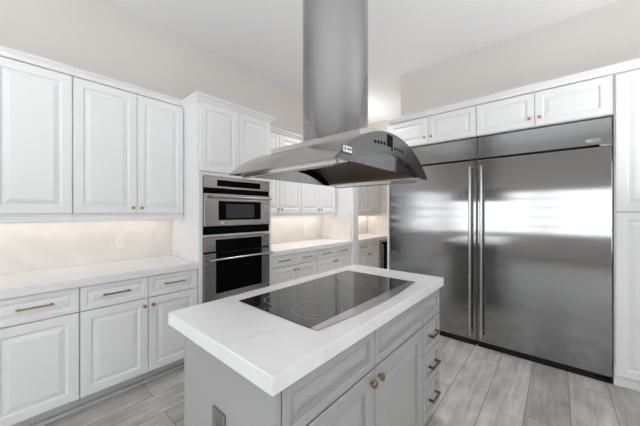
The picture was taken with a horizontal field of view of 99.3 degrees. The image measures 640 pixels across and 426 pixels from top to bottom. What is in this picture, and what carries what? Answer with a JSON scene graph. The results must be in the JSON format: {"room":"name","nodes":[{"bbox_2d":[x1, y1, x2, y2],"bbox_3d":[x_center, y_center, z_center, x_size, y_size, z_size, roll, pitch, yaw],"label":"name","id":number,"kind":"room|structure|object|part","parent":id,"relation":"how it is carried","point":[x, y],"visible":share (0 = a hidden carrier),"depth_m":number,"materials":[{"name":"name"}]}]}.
{"room":"kitchen","nodes":[
{"label":"kitchen","id":0,"kind":"room"},
{"bbox_2d":[0,0,302,135],"bbox_3d":[-2.009,-0.235,2.277,0.100,3.170,9.200,0,0,41],"label":"wall","id":1,"kind":"structure","parent":0,"point":[94,36],"depth_m":2.52,"materials":[{"name":"white paint"}]},
{"bbox_2d":[0,45,72,222],"bbox_3d":[-2.163,-0.485,1.763,0.338,1.115,0.802,0,0,41],"label":"upper cabinet","id":2,"kind":"object","parent":1,"relation":"attached to","point":[36,91],"visible":1,"depth_m":1.83,"materials":[{"name":"white paint"}]},
{"bbox_3d":[-2.068,0.044,1.680,0.034,0.056,0.802,0,0,41],"label":"light rail","id":3,"kind":"part","parent":2,"relation":"part of","materials":[{"name":"white paint"}]},
{"bbox_3d":[-2.064,-1.017,1.677,0.075,0.052,0.802,0,0,41],"label":"crown molding","id":4,"kind":"part","parent":2,"relation":"part of","materials":[{"name":"white paint"}]},
{"bbox_2d":[0,220,171,273],"bbox_3d":[-2.028,0.226,2.163,0.019,0.420,1.584,0,0,41],"label":"backsplash","id":5,"kind":"structure","parent":1,"relation":"attached to","point":[46,245],"depth_m":2.21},
{"bbox_2d":[115,235,124,248],"bbox_3d":[-1.781,0.268,2.425,0.010,0.116,0.074,0,0,41],"label":"wall outlet","id":6,"kind":"object","parent":5,"relation":"attached to","point":[119,240],"visible":1,"depth_m":2.42,"materials":[{"name":"white plastic"}]},
{"bbox_2d":[118,238,122,245],"bbox_3d":[-1.778,0.268,2.423,0.003,0.068,0.034,0,0,41],"label":"receptacle","id":7,"kind":"object","parent":6,"relation":"attached to","point":[120,240],"depth_m":2.42,"materials":[{"name":"white plastic"}]},
{"bbox_2d":[72,67,183,221],"bbox_3d":[-1.644,-0.485,2.360,0.338,1.115,0.778,0,0,41],"label":"upper cabinet","id":8,"kind":"object","parent":1,"relation":"attached to","point":[127,139],"visible":0.99,"depth_m":2.21,"materials":[{"name":"white paint"}]},
{"bbox_3d":[-1.670,-0.486,2.133,0.020,0.998,0.398,0,0,41],"label":"door","id":9,"kind":"part","parent":8,"relation":"part of","materials":[{"name":"white paint"}]},
{"bbox_3d":[-1.545,-1.017,2.274,0.075,0.052,0.778,0,0,41],"label":"crown molding","id":10,"kind":"part","parent":8,"relation":"part of","materials":[{"name":"white paint"}]},
{"bbox_3d":[-1.549,0.044,2.277,0.034,0.056,0.778,0,0,41],"label":"light rail","id":11,"kind":"part","parent":8,"relation":"part of","materials":[{"name":"white paint"}]},
{"bbox_3d":[-1.415,-0.486,2.427,0.020,0.998,0.373,0,0,41],"label":"door","id":12,"kind":"part","parent":8,"relation":"part of","materials":[{"name":"white paint"}]},
{"bbox_2d":[270,126,302,217],"bbox_3d":[-0.611,-0.485,3.548,0.338,1.115,0.753,0,0,41],"label":"upper cabinet","id":13,"kind":"object","parent":1,"relation":"attached to","point":[285,187],"visible":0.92,"depth_m":3.52,"materials":[{"name":"white paint"}]},
{"bbox_3d":[-0.640,-0.486,3.318,0.020,0.998,0.364,0,0,41],"label":"door","id":14,"kind":"part","parent":13,"relation":"part of","materials":[{"name":"white paint"}]},
{"bbox_3d":[-0.516,0.044,3.465,0.034,0.056,0.753,0,0,41],"label":"light rail","id":15,"kind":"part","parent":13,"relation":"part of","materials":[{"name":"white paint"}]},
{"bbox_3d":[-0.512,-1.017,3.462,0.075,0.052,0.753,0,0,41],"label":"crown molding","id":16,"kind":"part","parent":13,"relation":"part of","materials":[{"name":"white paint"}]},
{"bbox_3d":[-0.393,-0.486,3.602,0.020,0.998,0.381,0,0,41],"label":"door","id":17,"kind":"part","parent":13,"relation":"part of","materials":[{"name":"white paint"}]},
{"bbox_2d":[271,217,321,243],"bbox_3d":[-0.477,0.226,3.947,0.019,0.420,1.539,0,0,41],"label":"backsplash","id":18,"kind":"structure","parent":1,"relation":"attached to","point":[290,229],"depth_m":4.04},
{"bbox_2d":[303,227,306,234],"bbox_3d":[-0.234,0.290,4.205,0.010,0.116,0.074,0,0,41],"label":"wall outlet","id":19,"kind":"object","parent":18,"relation":"attached to","point":[304,228],"visible":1,"depth_m":4.20,"materials":[{"name":"white plastic"}]},
{"bbox_2d":[301,137,335,216],"bbox_3d":[-0.109,-0.485,4.126,0.338,1.115,0.771,0,0,41],"label":"upper cabinet","id":20,"kind":"object","parent":1,"relation":"attached to","point":[317,200],"visible":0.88,"depth_m":3.97,"materials":[{"name":"white paint"}]},
{"bbox_3d":[-0.138,-0.486,3.896,0.020,0.998,0.381,0,0,41],"label":"door","id":21,"kind":"part","parent":20,"relation":"part of","materials":[{"name":"white paint"}]},
{"bbox_3d":[-0.014,0.044,4.043,0.034,0.056,0.771,0,0,41],"label":"light rail","id":22,"kind":"part","parent":20,"relation":"part of","materials":[{"name":"white paint"}]},
{"bbox_3d":[0.115,-0.486,4.187,0.020,0.998,0.382,0,0,41],"label":"door","id":23,"kind":"part","parent":20,"relation":"part of","materials":[{"name":"white paint"}]},
{"bbox_2d":[358,185,362,215],"bbox_3d":[0.472,-0.485,4.794,0.338,1.115,0.648,0,0,41],"label":"upper cabinet","id":24,"kind":"object","parent":1,"relation":"attached to","point":[360,189],"visible":0.04,"depth_m":4.88,"materials":[{"name":"white paint"}]},
{"bbox_2d":[358,216,367,233],"bbox_3d":[0.556,0.226,5.135,0.019,0.420,1.277,0,0,41],"label":"backsplash","id":25,"kind":"structure","parent":1,"relation":"attached to","point":[362,220],"depth_m":5.46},
{"bbox_2d":[363,184,380,215],"bbox_3d":[0.897,-0.485,5.283,0.338,1.115,0.640,0,0,41],"label":"upper cabinet","id":26,"kind":"object","parent":1,"relation":"attached to","point":[371,194],"visible":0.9,"depth_m":5.16,"materials":[{"name":"white paint"}]},
{"bbox_3d":[0.884,-0.486,5.072,0.020,0.998,0.300,0,0,41],"label":"door","id":27,"kind":"part","parent":26,"relation":"part of","materials":[{"name":"white paint"}]},
{"bbox_3d":[0.992,0.044,5.201,0.034,0.056,0.640,0,0,41],"label":"light rail","id":28,"kind":"part","parent":26,"relation":"part of","materials":[{"name":"white paint"}]},
{"bbox_3d":[1.094,-0.486,5.313,0.020,0.998,0.332,0,0,41],"label":"door","id":29,"kind":"part","parent":26,"relation":"part of","materials":[{"name":"white paint"}]},
{"bbox_2d":[42,335,639,425],"bbox_3d":[0.320,1.400,0.185,6.360,0.100,9.300,0,0,41],"label":"floor","id":30,"kind":"structure","parent":0,"point":[479,386],"depth_m":1.94,"materials":[{"name":"grey wood"}]},
{"bbox_2d":[0,287,78,425],"bbox_3d":[-2.057,0.920,1.671,0.618,0.859,0.804,0,0,41],"label":"base cabinet","id":31,"kind":"object","parent":30,"relation":"on","point":[39,333],"visible":0.99,"depth_m":1.66,"materials":[{"name":"white paint"}]},
{"bbox_3d":[-1.704,0.571,1.630,0.031,0.010,0.162,0,0,41],"label":"handle","id":32,"kind":"part","parent":31,"relation":"part of","materials":[{"name":"beige metal"}]},
{"bbox_3d":[-1.723,0.577,1.646,0.020,0.160,0.398,0,0,41],"label":"drawer","id":33,"kind":"part","parent":31,"relation":"part of","materials":[{"name":"white paint"}]},
{"bbox_3d":[-1.921,1.340,1.553,0.028,0.020,0.804,0,0,41],"label":"shoe molding","id":34,"kind":"part","parent":31,"relation":"part of","materials":[{"name":"grey paint"}]},
{"bbox_2d":[0,255,198,299],"bbox_3d":[-1.803,0.463,1.968,0.613,0.054,1.584,0,0,41],"label":"countertop","id":35,"kind":"structure","parent":31,"relation":"on","point":[17,284],"depth_m":1.93,"materials":[{"name":"white stone"}]},
{"bbox_2d":[77,269,196,409],"bbox_3d":[-1.538,0.920,2.269,0.618,0.859,0.778,0,0,41],"label":"base cabinet","id":36,"kind":"object","parent":30,"relation":"on","point":[127,341],"visible":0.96,"depth_m":2.01,"materials":[{"name":"white paint"}]},
{"bbox_3d":[-1.459,0.577,1.950,0.020,0.160,0.396,0,0,41],"label":"drawer","id":37,"kind":"part","parent":36,"relation":"part of","materials":[{"name":"white paint"}]},
{"bbox_3d":[-1.459,0.947,1.950,0.020,0.567,0.396,0,0,41],"label":"door","id":38,"kind":"part","parent":36,"relation":"part of","materials":[{"name":"white paint"}]},
{"bbox_3d":[-1.440,0.571,1.933,0.031,0.010,0.162,0,0,41],"label":"handle","id":39,"kind":"part","parent":36,"relation":"part of","materials":[{"name":"beige metal"}]},
{"bbox_3d":[-1.402,1.340,2.151,0.028,0.020,0.778,0,0,41],"label":"shoe molding","id":40,"kind":"part","parent":36,"relation":"part of","materials":[{"name":"grey paint"}]},
{"bbox_3d":[-1.204,0.577,2.243,0.020,0.160,0.374,0,0,41],"label":"drawer","id":41,"kind":"part","parent":36,"relation":"part of","materials":[{"name":"white paint"}]},
{"bbox_3d":[-1.204,0.947,2.243,0.020,0.567,0.374,0,0,41],"label":"door","id":42,"kind":"part","parent":36,"relation":"part of","materials":[{"name":"white paint"}]},
{"bbox_3d":[-1.185,0.571,2.227,0.031,0.010,0.162,0,0,41],"label":"handle","id":43,"kind":"part","parent":36,"relation":"part of","materials":[{"name":"beige metal"}]},
{"bbox_2d":[172,91,275,304],"bbox_3d":[-1.010,0.158,2.858,0.642,2.384,0.865,0,0,41],"label":"tall cabinet","id":44,"kind":"object","parent":30,"relation":"on","point":[220,136],"visible":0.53,"depth_m":2.52,"materials":[{"name":"white paint"}]},
{"bbox_3d":[-0.926,-0.668,2.529,0.020,0.613,0.386,0,0,41],"label":"door","id":45,"kind":"part","parent":44,"relation":"part of","materials":[{"name":"white paint"}]},
{"bbox_3d":[-0.912,-1.004,2.773,0.384,0.059,0.865,0,0,41],"label":"crown molding","id":46,"kind":"part","parent":44,"relation":"part of","materials":[{"name":"white paint"}]},
{"bbox_3d":[-0.801,0.443,2.676,0.020,1.595,0.797,0,0,41],"label":"frame","id":47,"kind":"part","parent":44,"relation":"part of","materials":[{"name":"white paint"}]},
{"bbox_2d":[203,175,271,234],"bbox_3d":[-0.937,-0.061,2.790,0.524,0.531,0.717,0,0,41],"label":"microwave oven","id":48,"kind":"object","parent":44,"relation":"in","point":[230,205],"visible":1,"depth_m":2.60,"materials":[{"name":"silver metal"}]},
{"bbox_3d":[-0.785,-0.272,2.657,0.016,0.110,0.717,0,0,41],"label":"control panel","id":49,"kind":"part","parent":48,"relation":"part of","materials":[{"name":"silver metal"}]},
{"bbox_3d":[-0.783,-0.019,2.655,0.022,0.295,0.717,0,0,41],"label":"door","id":50,"kind":"part","parent":48,"relation":"part of","materials":[{"name":"silver metal"}]},
{"bbox_3d":[-0.771,-0.009,2.650,0.002,0.131,0.312,0,0,41],"label":"pane","id":51,"kind":"part","parent":48,"relation":"part of","materials":[{"name":"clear glass"}]},
{"bbox_3d":[-0.744,-0.136,2.649,0.048,0.019,0.662,0,0,41],"label":"handle","id":52,"kind":"part","parent":48,"relation":"part of","materials":[{"name":"silver metal"}]},
{"bbox_2d":[203,233,272,302],"bbox_3d":[-0.970,0.576,2.818,0.638,0.700,0.718,0,0,41],"label":"wall oven","id":53,"kind":"object","parent":44,"relation":"in","point":[233,265],"visible":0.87,"depth_m":2.60,"materials":[{"name":"black glass"}]},
{"bbox_3d":[-0.785,0.292,2.657,0.016,0.132,0.717,0,0,41],"label":"control panel","id":54,"kind":"part","parent":53,"relation":"part of","materials":[{"name":"silver metal"}]},
{"bbox_3d":[-0.743,0.425,2.640,0.062,0.017,0.690,0,0,41],"label":"handle","id":55,"kind":"part","parent":53,"relation":"part of","materials":[{"name":"metal"}]},
{"bbox_3d":[-0.672,-0.668,2.821,0.020,0.613,0.384,0,0,41],"label":"door","id":56,"kind":"part","parent":44,"relation":"part of","materials":[{"name":"white paint"}]},
{"bbox_2d":[271,250,316,285],"bbox_3d":[-0.502,0.920,3.461,0.618,0.859,0.765,0,0,41],"label":"base cabinet","id":57,"kind":"object","parent":30,"relation":"on","point":[289,267],"visible":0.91,"depth_m":3.25,"materials":[{"name":"white paint"}]},
{"bbox_3d":[-0.424,0.565,3.140,0.020,0.135,0.379,0,0,41],"label":"drawer","id":58,"kind":"part","parent":57,"relation":"part of","materials":[{"name":"white paint"}]},
{"bbox_3d":[-0.424,0.934,3.140,0.020,0.592,0.379,0,0,41],"label":"door","id":59,"kind":"part","parent":57,"relation":"part of","materials":[{"name":"white paint"}]},
{"bbox_3d":[-0.173,0.565,3.429,0.020,0.135,0.378,0,0,41],"label":"drawer","id":60,"kind":"part","parent":57,"relation":"part of","materials":[{"name":"white paint"}]},
{"bbox_3d":[-0.173,0.934,3.429,0.020,0.592,0.378,0,0,41],"label":"door","id":61,"kind":"part","parent":57,"relation":"part of","materials":[{"name":"white paint"}]},
{"bbox_2d":[271,238,351,256],"bbox_3d":[-0.247,0.463,3.758,0.613,0.054,1.556,0,0,41],"label":"countertop","id":62,"kind":"structure","parent":57,"relation":"on","point":[285,248],"depth_m":3.63,"materials":[{"name":"white stone"}]},
{"bbox_2d":[184,289,440,425],"bbox_3d":[0.124,0.920,1.466,0.634,0.859,1.395,0,0,41],"label":"base cabinet","id":63,"kind":"object","parent":30,"relation":"on","point":[390,376],"visible":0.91,"depth_m":1.09,"materials":[{"name":"grey paint"}]},
{"bbox_2d":[212,405,225,425],"bbox_3d":[-0.356,0.754,0.952,0.082,0.118,0.010,0,0,41],"label":"wall outlet","id":64,"kind":"object","parent":63,"relation":"attached to","point":[218,418],"visible":1,"depth_m":0.95,"materials":[{"name":"grey plastic"}]},
{"bbox_2d":[215,415,219,425],"bbox_3d":[-0.358,0.732,0.950,0.036,0.034,0.003,0,0,41],"label":"receptacle","id":65,"kind":"object","parent":64,"relation":"attached to","point":[217,417],"depth_m":0.95,"materials":[{"name":"grey plastic"}]},
{"bbox_3d":[-0.342,0.920,0.958,0.597,0.859,0.018,0,0,41],"label":"panel","id":66,"kind":"part","parent":63,"relation":"part of","materials":[{"name":"grey paint"}]},
{"bbox_2d":[168,264,443,396],"bbox_3d":[0.081,0.463,1.496,0.709,0.054,1.445,0,0,41],"label":"countertop","id":67,"kind":"structure","parent":63,"relation":"on","point":[273,352],"depth_m":1.00,"materials":[{"name":"white stone"}]},
{"bbox_2d":[239,270,414,330],"bbox_3d":[0.108,0.433,1.494,0.542,0.005,0.913,0,0,41],"label":"cooktop","id":68,"kind":"object","parent":67,"relation":"in","point":[321,303],"visible":1,"depth_m":1.36,"materials":[{"name":"black glass"}]},
{"bbox_3d":[0.289,0.433,1.337,0.062,0.005,0.913,0,0,41],"label":"trim","id":69,"kind":"part","parent":68,"relation":"part of","materials":[{"name":"silver metal"}]},
{"bbox_3d":[0.056,0.584,0.972,0.020,0.157,0.516,0,0,41],"label":"drawer","id":70,"kind":"part","parent":63,"relation":"part of","materials":[{"name":"grey paint"}]},
{"bbox_3d":[0.056,0.958,0.972,0.020,0.574,0.516,0,0,41],"label":"door","id":71,"kind":"part","parent":63,"relation":"part of","materials":[{"name":"grey paint"}]},
{"bbox_3d":[0.223,0.712,1.127,0.030,0.033,0.033,0,0,41],"label":"knob","id":72,"kind":"part","parent":63,"relation":"part of","materials":[{"name":"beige metal"}]},
{"bbox_3d":[0.266,0.712,1.177,0.030,0.033,0.033,0,0,41],"label":"knob","id":73,"kind":"part","parent":63,"relation":"part of","materials":[{"name":"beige metal"}]},
{"bbox_3d":[0.408,0.958,1.376,0.020,0.574,0.547,0,0,41],"label":"door","id":74,"kind":"part","parent":63,"relation":"part of","materials":[{"name":"grey paint"}]},
{"bbox_3d":[0.408,0.584,1.376,0.020,0.157,0.547,0,0,41],"label":"drawer","id":75,"kind":"part","parent":63,"relation":"part of","materials":[{"name":"grey paint"}]},
{"bbox_3d":[0.690,1.147,1.701,0.020,0.195,0.293,0,0,41],"label":"drawer","id":76,"kind":"part","parent":63,"relation":"part of","materials":[{"name":"grey paint"}]},
{"bbox_3d":[0.690,0.948,1.701,0.020,0.193,0.293,0,0,41],"label":"drawer","id":77,"kind":"part","parent":63,"relation":"part of","materials":[{"name":"grey paint"}]},
{"bbox_3d":[0.690,0.757,1.701,0.020,0.176,0.293,0,0,41],"label":"drawer","id":78,"kind":"part","parent":63,"relation":"part of","materials":[{"name":"grey paint"}]},
{"bbox_3d":[0.690,0.584,1.701,0.020,0.157,0.293,0,0,41],"label":"drawer","id":79,"kind":"part","parent":63,"relation":"part of","materials":[{"name":"grey paint"}]},
{"bbox_3d":[0.710,1.141,1.683,0.035,0.012,0.132,0,0,41],"label":"handle","id":80,"kind":"part","parent":63,"relation":"part of","materials":[{"name":"brown metal"}]},
{"bbox_3d":[0.710,0.942,1.683,0.035,0.012,0.132,0,0,41],"label":"handle","id":81,"kind":"part","parent":63,"relation":"part of","materials":[{"name":"brown metal"}]},
{"bbox_3d":[0.710,0.751,1.683,0.035,0.012,0.132,0,0,41],"label":"handle","id":82,"kind":"part","parent":63,"relation":"part of","materials":[{"name":"brown metal"}]},
{"bbox_2d":[316,245,349,273],"bbox_3d":[0.003,0.920,4.041,0.618,0.859,0.765,0,0,41],"label":"base cabinet","id":83,"kind":"object","parent":30,"relation":"on","point":[332,258],"visible":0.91,"depth_m":3.82,"materials":[{"name":"white paint"}]},
{"bbox_3d":[0.080,0.934,3.720,0.020,0.592,0.377,0,0,41],"label":"door","id":84,"kind":"part","parent":83,"relation":"part of","materials":[{"name":"white paint"}]},
{"bbox_3d":[0.080,0.565,3.720,0.020,0.135,0.377,0,0,41],"label":"drawer","id":85,"kind":"part","parent":83,"relation":"part of","materials":[{"name":"white paint"}]},
{"bbox_3d":[0.331,0.565,4.008,0.020,0.135,0.380,0,0,41],"label":"drawer","id":86,"kind":"part","parent":83,"relation":"part of","materials":[{"name":"white paint"}]},
{"bbox_3d":[0.331,0.934,4.008,0.020,0.592,0.380,0,0,41],"label":"door","id":87,"kind":"part","parent":83,"relation":"part of","materials":[{"name":"white paint"}]},
{"bbox_2d":[358,240,378,267],"bbox_3d":[0.610,0.920,4.740,0.618,0.859,0.705,0,0,41],"label":"base cabinet","id":88,"kind":"object","parent":30,"relation":"on","point":[368,252],"visible":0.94,"depth_m":4.57,"materials":[{"name":"white paint"}]},
{"bbox_3d":[0.698,0.572,4.431,0.020,0.150,0.349,0,0,41],"label":"drawer","id":89,"kind":"part","parent":88,"relation":"part of","materials":[{"name":"white paint"}]},
{"bbox_3d":[0.698,0.942,4.431,0.020,0.577,0.349,0,0,41],"label":"door","id":90,"kind":"part","parent":88,"relation":"part of","materials":[{"name":"white paint"}]},
{"bbox_2d":[358,233,386,242],"bbox_3d":[0.791,0.463,4.944,0.623,0.054,1.296,0,0,41],"label":"countertop","id":91,"kind":"structure","parent":88,"relation":"on","point":[366,237],"depth_m":4.82,"materials":[{"name":"white stone"}]},
{"bbox_3d":[0.929,0.572,4.697,0.020,0.150,0.348,0,0,41],"label":"drawer","id":92,"kind":"part","parent":88,"relation":"part of","materials":[{"name":"white paint"}]},
{"bbox_3d":[0.929,0.942,4.697,0.020,0.577,0.348,0,0,41],"label":"door","id":93,"kind":"part","parent":88,"relation":"part of","materials":[{"name":"white paint"}]},
{"bbox_2d":[379,239,386,268],"bbox_3d":[1.055,0.922,5.198,0.593,0.855,0.556,0,0,41],"label":"wine cooler","id":94,"kind":"object","parent":30,"relation":"on","point":[382,243],"visible":0.24,"depth_m":4.93,"materials":[{"name":"black glass"}]},
{"bbox_2d":[387,125,389,269],"bbox_3d":[1.071,0.138,3.623,0.018,2.424,0.705,0,0,41],"label":"end panel","id":95,"kind":"object","parent":30,"relation":"on","point":[388,186],"visible":0.21,"depth_m":3.36,"materials":[{"name":"white paint"}]},
{"bbox_2d":[390,138,478,344],"bbox_3d":[1.415,0.300,3.268,0.948,2.100,0.730,0,0,41],"label":"refrigerator","id":96,"kind":"object","parent":30,"relation":"on","point":[433,220],"depth_m":2.93,"materials":[{"name":"silver metal"}]},
{"bbox_3d":[1.237,-0.643,3.068,0.941,0.210,0.046,0,0,41],"label":"grille panel","id":97,"kind":"part","parent":96,"relation":"part of","materials":[{"name":"silver metal"}]},
{"bbox_3d":[1.433,1.323,3.294,0.927,0.055,0.628,0,0,41],"label":"kick plate","id":98,"kind":"part","parent":96,"relation":"part of","materials":[{"name":"black metal"}]},
{"bbox_3d":[1.500,0.393,2.727,0.024,1.695,0.025,0,0,41],"label":"handle","id":99,"kind":"part","parent":96,"relation":"part of","materials":[{"name":"metal"}]},
{"bbox_3d":[1.596,0.275,2.756,0.003,2.050,0.046,0,0,41],"label":"trim strip","id":100,"kind":"part","parent":96,"relation":"part of","materials":[{"name":"silver metal"}]},
{"bbox_2d":[478,117,612,383],"bbox_3d":[2.126,0.300,2.650,0.930,2.100,0.730,0,0,41],"label":"refrigerator","id":101,"kind":"object","parent":30,"relation":"on","point":[545,194],"visible":1,"depth_m":2.38,"materials":[{"name":"silver metal"}]},
{"bbox_3d":[1.575,0.393,2.661,0.024,1.695,0.025,0,0,41],"label":"handle","id":102,"kind":"part","parent":101,"relation":"part of","materials":[{"name":"metal"}]},
{"bbox_3d":[2.147,1.323,2.674,0.916,0.055,0.628,0,0,41],"label":"kick plate","id":103,"kind":"part","parent":101,"relation":"part of","materials":[{"name":"black metal"}]},
{"bbox_3d":[1.950,-0.643,2.448,0.930,0.210,0.046,0,0,41],"label":"grille panel","id":104,"kind":"part","parent":101,"relation":"part of","materials":[{"name":"silver metal"}]},
{"bbox_2d":[611,58,639,391],"bbox_3d":[2.565,0.108,2.083,0.462,2.484,0.400,0,0,41],"label":"pantry cabinet","id":105,"kind":"object","parent":30,"relation":"on","point":[626,76],"visible":0.9,"depth_m":2.06,"materials":[{"name":"white paint"}]},
{"bbox_3d":[2.457,-1.104,1.959,0.462,0.060,0.070,0,0,41],"label":"crown molding","id":106,"kind":"part","parent":105,"relation":"part of","materials":[{"name":"white paint"}]},
{"bbox_3d":[2.462,-0.531,1.961,0.451,1.058,0.020,0,0,41],"label":"door","id":107,"kind":"part","parent":105,"relation":"part of","materials":[{"name":"white paint"}]},
{"bbox_3d":[2.462,0.633,1.961,0.451,1.258,0.020,0,0,41],"label":"door","id":108,"kind":"part","parent":105,"relation":"part of","materials":[{"name":"white paint"}]},
{"bbox_2d":[101,0,619,123],"bbox_3d":[0.320,-1.870,0.185,6.360,0.100,9.300,0,0,41],"label":"ceiling","id":109,"kind":"structure","parent":0,"point":[264,37],"depth_m":2.68,"materials":[{"name":"white paint"}]},
{"bbox_2d":[229,0,426,187],"bbox_3d":[0.082,-0.993,1.465,0.682,1.650,0.863,0,0,41],"label":"range hood","id":110,"kind":"object","parent":109,"relation":"hanging from","point":[338,148],"visible":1,"depth_m":1.31,"materials":[{"name":"silver metal"}]},
{"bbox_3d":[-0.172,-0.270,1.686,0.008,0.170,0.863,0,0,41],"label":"panel","id":111,"kind":"part","parent":110,"relation":"part of","materials":[{"name":"silver metal"}]},
{"bbox_3d":[-0.166,-0.179,1.189,0.619,0.021,0.009,0,0,41],"label":"rail","id":112,"kind":"part","parent":110,"relation":"part of","materials":[{"name":"metal"}]},
{"bbox_3d":[-0.166,-0.226,1.668,0.016,0.084,0.636,0,0,41],"label":"cutout trim","id":113,"kind":"part","parent":110,"relation":"part of","materials":[{"name":"black metal"}]},
{"bbox_3d":[0.338,-0.179,1.761,0.629,0.021,0.009,0,0,41],"label":"rail","id":114,"kind":"part","parent":110,"relation":"part of","materials":[{"name":"metal"}]},
{"bbox_3d":[0.334,-0.270,1.246,0.008,0.170,0.863,0,0,41],"label":"panel","id":115,"kind":"part","parent":110,"relation":"part of","materials":[{"name":"silver metal"}]},
{"bbox_3d":[0.314,-0.226,1.251,0.016,0.084,0.636,0,0,41],"label":"cutout trim","id":116,"kind":"part","parent":110,"relation":"part of","materials":[{"name":"silver metal"}]},
{"bbox_2d":[368,119,388,212],"bbox_3d":[1.576,-0.235,5.189,1.490,3.170,0.100,0,0,41],"label":"wall","id":117,"kind":"structure","parent":0,"point":[382,125],"depth_m":5.40,"materials":[{"name":"white paint"}]},
{"bbox_2d":[368,213,386,233],"bbox_3d":[1.202,0.226,5.434,0.595,0.420,0.019,0,0,41],"label":"backsplash","id":118,"kind":"structure","parent":117,"relation":"attached to","point":[376,224],"depth_m":5.45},
{"bbox_2d":[335,0,639,264],"bbox_3d":[2.470,-0.235,2.659,6.160,3.170,0.345,0,0,41],"label":"wall","id":119,"kind":"structure","parent":0,"point":[609,34],"depth_m":2.77,"materials":[{"name":"white paint"}]},
{"bbox_2d":[322,213,351,240],"bbox_3d":[0.255,0.226,4.344,0.595,0.420,0.018,0,0,41],"label":"backsplash","id":120,"kind":"structure","parent":119,"relation":"attached to","point":[339,227],"depth_m":4.30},
{"bbox_2d":[388,98,477,147],"bbox_3d":[1.318,-0.949,3.167,0.950,0.371,0.400,0,0,41],"label":"upper cabinet","id":121,"kind":"object","parent":119,"relation":"attached to","point":[457,121],"visible":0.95,"depth_m":2.97,"materials":[{"name":"white paint"}]},
{"bbox_3d":[1.034,-0.916,3.202,0.471,0.297,0.020,0,0,41],"label":"door","id":122,"kind":"part","parent":121,"relation":"part of","materials":[{"name":"white paint"}]},
{"bbox_3d":[1.210,-1.104,3.043,0.950,0.060,0.070,0,0,41],"label":"crown molding","id":123,"kind":"part","parent":121,"relation":"part of","materials":[{"name":"white paint"}]},
{"bbox_3d":[1.392,-0.916,2.891,0.469,0.297,0.020,0,0,41],"label":"door","id":124,"kind":"part","parent":121,"relation":"part of","materials":[{"name":"white paint"}]},
{"bbox_2d":[476,64,614,137],"bbox_3d":[2.033,-0.949,2.545,0.942,0.371,0.400,0,0,41],"label":"upper cabinet","id":125,"kind":"object","parent":119,"relation":"attached to","point":[586,95],"visible":1,"depth_m":2.36,"materials":[{"name":"white paint"}]},
{"bbox_3d":[1.746,-0.916,2.583,0.456,0.297,0.020,0,0,41],"label":"door","id":126,"kind":"part","parent":125,"relation":"part of","materials":[{"name":"white paint"}]},
{"bbox_3d":[1.925,-1.104,2.421,0.942,0.060,0.070,0,0,41],"label":"crown molding","id":127,"kind":"part","parent":125,"relation":"part of","materials":[{"name":"white paint"}]},
{"bbox_3d":[2.095,-0.916,2.280,0.461,0.297,0.020,0,0,41],"label":"door","id":128,"kind":"part","parent":125,"relation":"part of","materials":[{"name":"white paint"}]}
]}

